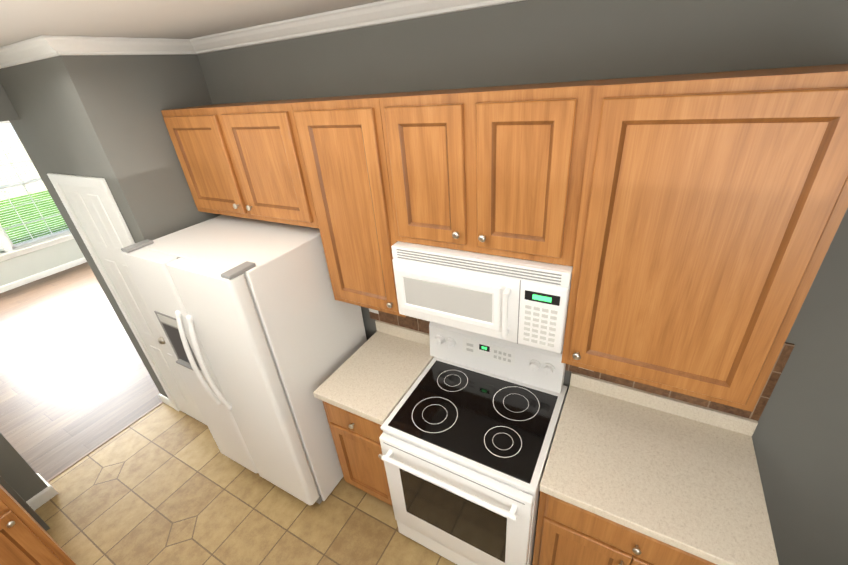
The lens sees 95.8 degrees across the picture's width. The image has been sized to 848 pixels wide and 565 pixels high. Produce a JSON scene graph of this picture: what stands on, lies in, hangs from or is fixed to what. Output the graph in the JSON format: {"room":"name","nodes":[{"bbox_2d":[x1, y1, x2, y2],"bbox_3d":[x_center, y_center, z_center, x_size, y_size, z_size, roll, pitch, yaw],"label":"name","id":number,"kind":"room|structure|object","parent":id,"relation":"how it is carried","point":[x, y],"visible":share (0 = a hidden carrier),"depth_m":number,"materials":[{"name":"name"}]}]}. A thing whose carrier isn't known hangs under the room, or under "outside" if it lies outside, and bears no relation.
{"room":"kitchen","nodes":[
{"label":"kitchen","id":0,"kind":"room"},
{"bbox_2d":[0,83,19,120],"bbox_3d":[-3.076,-0.538,1.258,0.180,0.324,2.547,11,33,27],"label":"header beam","id":1,"kind":"structure","parent":0,"point":[8,112],"depth_m":2.19,"materials":[{"name":"grey paint"}]},
{"bbox_2d":[0,433,47,501],"bbox_3d":[-2.781,1.055,2.456,0.222,1.055,0.156,11,33,27],"label":"wall post","id":2,"kind":"object","parent":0,"point":[22,478],"visible":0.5,"depth_m":2.52,"materials":[{"name":"grey paint"}]},
{"bbox_2d":[0,475,49,530],"bbox_3d":[-3.125,1.437,1.813,0.242,1.056,1.648,21,38,39],"label":"wall","id":3,"kind":"structure","parent":0,"point":[13,493],"depth_m":2.36,"materials":[{"name":"grey paint"}]},
{"bbox_2d":[0,239,83,285],"bbox_3d":[-6.752,-0.809,4.896,0.150,2.599,4.719,11,33,27],"label":"wall","id":4,"kind":"structure","parent":0,"point":[30,264],"depth_m":6.09,"materials":[{"name":"beige paint"}]},
{"bbox_2d":[0,121,70,253],"bbox_3d":[-6.347,-1.244,5.387,0.050,1.746,1.700,11,33,27],"label":"window blind","id":5,"kind":"object","parent":4,"relation":"attached to","point":[4,122],"visible":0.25,"depth_m":5.87,"materials":[{"name":"white"}]},
{"bbox_2d":[0,122,73,261],"bbox_3d":[-6.355,-1.206,5.415,0.155,1.865,1.840,11,33,27],"label":"window","id":6,"kind":"structure","parent":4,"relation":"attached to","point":[7,246],"depth_m":5.90,"materials":[{"name":"white plastic"}]},
{"bbox_2d":[0,257,86,292],"bbox_3d":[-6.313,0.047,5.877,0.014,0.092,3.599,11,33,27],"label":"baseboard","id":7,"kind":"structure","parent":4,"relation":"attached to","point":[74,263],"depth_m":6.14,"materials":[{"name":"white wood"}]},
{"bbox_2d":[0,262,161,480],"bbox_3d":[-4.575,0.761,4.450,4.900,0.060,5.020,11,33,27],"label":"floor","id":8,"kind":"structure","parent":0,"point":[76,382],"depth_m":3.93,"materials":[{"name":"brown wood"}]},
{"bbox_2d":[0,54,220,397],"bbox_3d":[-1.808,-0.200,2.895,1.020,2.679,0.822,11,33,27],"label":"wall block","id":9,"kind":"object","parent":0,"point":[98,116],"visible":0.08,"depth_m":2.10,"materials":[{"name":"grey paint"}]},
{"bbox_2d":[56,36,191,54],"bbox_3d":[-1.490,-1.199,1.945,0.057,0.070,0.600,11,33,27],"label":"crown molding","id":10,"kind":"structure","parent":9,"relation":"attached to","point":[70,45],"depth_m":1.91,"materials":[{"name":"white wood"}]},
{"bbox_2d":[47,173,206,424],"bbox_3d":[-1.974,0.287,2.694,0.690,2.045,0.080,11,33,27],"label":"door","id":11,"kind":"structure","parent":9,"relation":"attached to","point":[92,209],"depth_m":2.56,"materials":[{"name":"white wood"}]},
{"bbox_2d":[0,0,382,46],"bbox_3d":[-2.581,-1.193,1.993,9.950,0.200,5.020,11,33,27],"label":"ceiling","id":12,"kind":"structure","parent":0,"point":[21,20],"depth_m":1.49,"materials":[{"name":"white paint"}]},
{"bbox_2d":[0,35,63,68],"bbox_3d":[-1.986,-1.115,1.872,0.828,0.070,0.057,11,33,27],"label":"crown molding","id":13,"kind":"structure","parent":12,"relation":"attached to","point":[41,47],"depth_m":1.79,"materials":[{"name":"white wood"}]},
{"bbox_2d":[35,403,456,564],"bbox_3d":[-0.590,1.956,1.619,5.050,0.060,3.520,11,33,27],"label":"floor","id":14,"kind":"structure","parent":0,"point":[163,484],"depth_m":2.50,"materials":[{"name":"beige tile"}]},
{"bbox_2d":[0,484,75,564],"bbox_3d":[-2.329,1.362,2.013,0.529,0.872,0.364,11,33,27],"label":"base cabinet","id":15,"kind":"object","parent":14,"relation":"on","point":[26,538],"visible":1,"depth_m":1.95,"materials":[{"name":"brown wood"}]},
{"bbox_2d":[47,402,162,481],"bbox_3d":[-2.559,1.269,3.127,0.024,0.004,0.884,11,33,27],"label":"threshold","id":16,"kind":"object","parent":14,"relation":"on","point":[96,447],"depth_m":3.07,"materials":[{"name":"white wood"}]},
{"bbox_2d":[121,215,366,504],"bbox_3d":[-0.990,0.492,2.502,0.920,1.718,0.832,11,33,27],"label":"fridge","id":17,"kind":"object","parent":14,"relation":"on","point":[262,330],"visible":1,"depth_m":2.07,"materials":[{"name":"white metal"}]},
{"bbox_2d":[313,320,433,505],"bbox_3d":[-0.228,0.870,2.442,0.470,0.996,0.648,11,33,27],"label":"base cabinet","id":18,"kind":"object","parent":14,"relation":"on","point":[362,390],"visible":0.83,"depth_m":2.22,"materials":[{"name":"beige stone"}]},
{"bbox_2d":[379,322,566,564],"bbox_3d":[0.265,0.940,2.079,0.780,1.144,0.732,11,33,27],"label":"range","id":19,"kind":"object","parent":14,"relation":"on","point":[468,427],"visible":1,"depth_m":1.87,"materials":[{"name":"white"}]},
{"bbox_2d":[532,372,778,564],"bbox_3d":[0.982,1.108,1.810,0.760,0.996,0.648,11,33,27],"label":"base cabinet","id":20,"kind":"object","parent":14,"relation":"on","point":[632,476],"visible":1,"depth_m":1.57,"materials":[{"name":"brown wood"}]},
{"bbox_2d":[197,0,847,564],"bbox_3d":[0.559,0.082,1.997,4.030,2.679,0.150,11,33,27],"label":"wall","id":21,"kind":"structure","parent":0,"point":[801,442],"depth_m":1.49,"materials":[{"name":"grey paint"}]},
{"bbox_2d":[161,96,338,227],"bbox_3d":[-0.936,-0.678,2.145,1.015,0.582,0.373,11,33,27],"label":"upper cabinet","id":22,"kind":"object","parent":21,"relation":"attached to","point":[244,160],"visible":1,"depth_m":1.98,"materials":[{"name":"brown wood"}]},
{"bbox_2d":[291,91,418,316],"bbox_3d":[-0.272,-0.365,1.909,0.465,1.007,0.373,11,33,27],"label":"upper cabinet","id":23,"kind":"object","parent":21,"relation":"attached to","point":[341,139],"visible":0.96,"depth_m":1.73,"materials":[{"name":"brown wood"}]},
{"bbox_2d":[188,0,522,53],"bbox_3d":[0.342,-1.025,1.329,3.879,0.070,0.056,11,33,27],"label":"crown molding","id":24,"kind":"structure","parent":21,"relation":"attached to","point":[385,11],"depth_m":1.71,"materials":[{"name":"white wood"}]},
{"bbox_2d":[369,308,378,313],"bbox_3d":[-0.335,0.149,2.487,0.072,0.115,0.010,11,33,27],"label":"outlet","id":25,"kind":"object","parent":21,"relation":"attached to","point":[373,310],"visible":0.28,"depth_m":2.50,"materials":[{"name":"white plastic"}]},
{"bbox_2d":[379,79,607,265],"bbox_3d":[0.251,-0.442,1.527,0.766,0.588,0.373,11,33,27],"label":"upper cabinet","id":26,"kind":"object","parent":21,"relation":"attached to","point":[497,170],"visible":1,"depth_m":1.38,"materials":[{"name":"brown wood"}]},
{"bbox_2d":[391,241,572,352],"bbox_3d":[0.276,-0.011,1.735,0.764,0.361,0.426,11,33,27],"label":"over-the-range microwave","id":27,"kind":"object","parent":26,"relation":"attached to","point":[520,301],"visible":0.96,"depth_m":1.57,"materials":[{"name":"white plastic"}]},
{"bbox_2d":[369,311,794,420],"bbox_3d":[0.521,0.236,2.008,2.045,0.406,0.009,11,33,27],"label":"backsplash","id":28,"kind":"structure","parent":21,"relation":"attached to","point":[416,324],"depth_m":1.76,"materials":[{"name":"brown tile"}]},
{"bbox_2d":[561,64,847,411],"bbox_3d":[0.867,-0.130,1.300,0.620,1.013,0.403,11,33,27],"label":"upper cabinet","id":29,"kind":"object","parent":21,"relation":"attached to","point":[713,207],"visible":1,"depth_m":1.11,"materials":[{"name":"brown wood"}]},
{"label":"outside","id":30,"kind":"structure","parent":0,"visible":0},
{"bbox_2d":[0,190,67,244],"bbox_3d":[-23.685,-3.214,15.435,39.840,0.050,50.000,11,33,27],"label":"lawn","id":31,"kind":"structure","parent":30,"point":[34,211],"depth_m":10.88,"materials":[{"name":"green plant"}]},
{"bbox_2d":[0,138,46,199],"bbox_3d":[-15.853,-2.477,10.864,0.060,1.820,50.000,11,33,27],"label":"fence","id":32,"kind":"object","parent":31,"relation":"on","point":[7,147],"depth_m":13.36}
]}

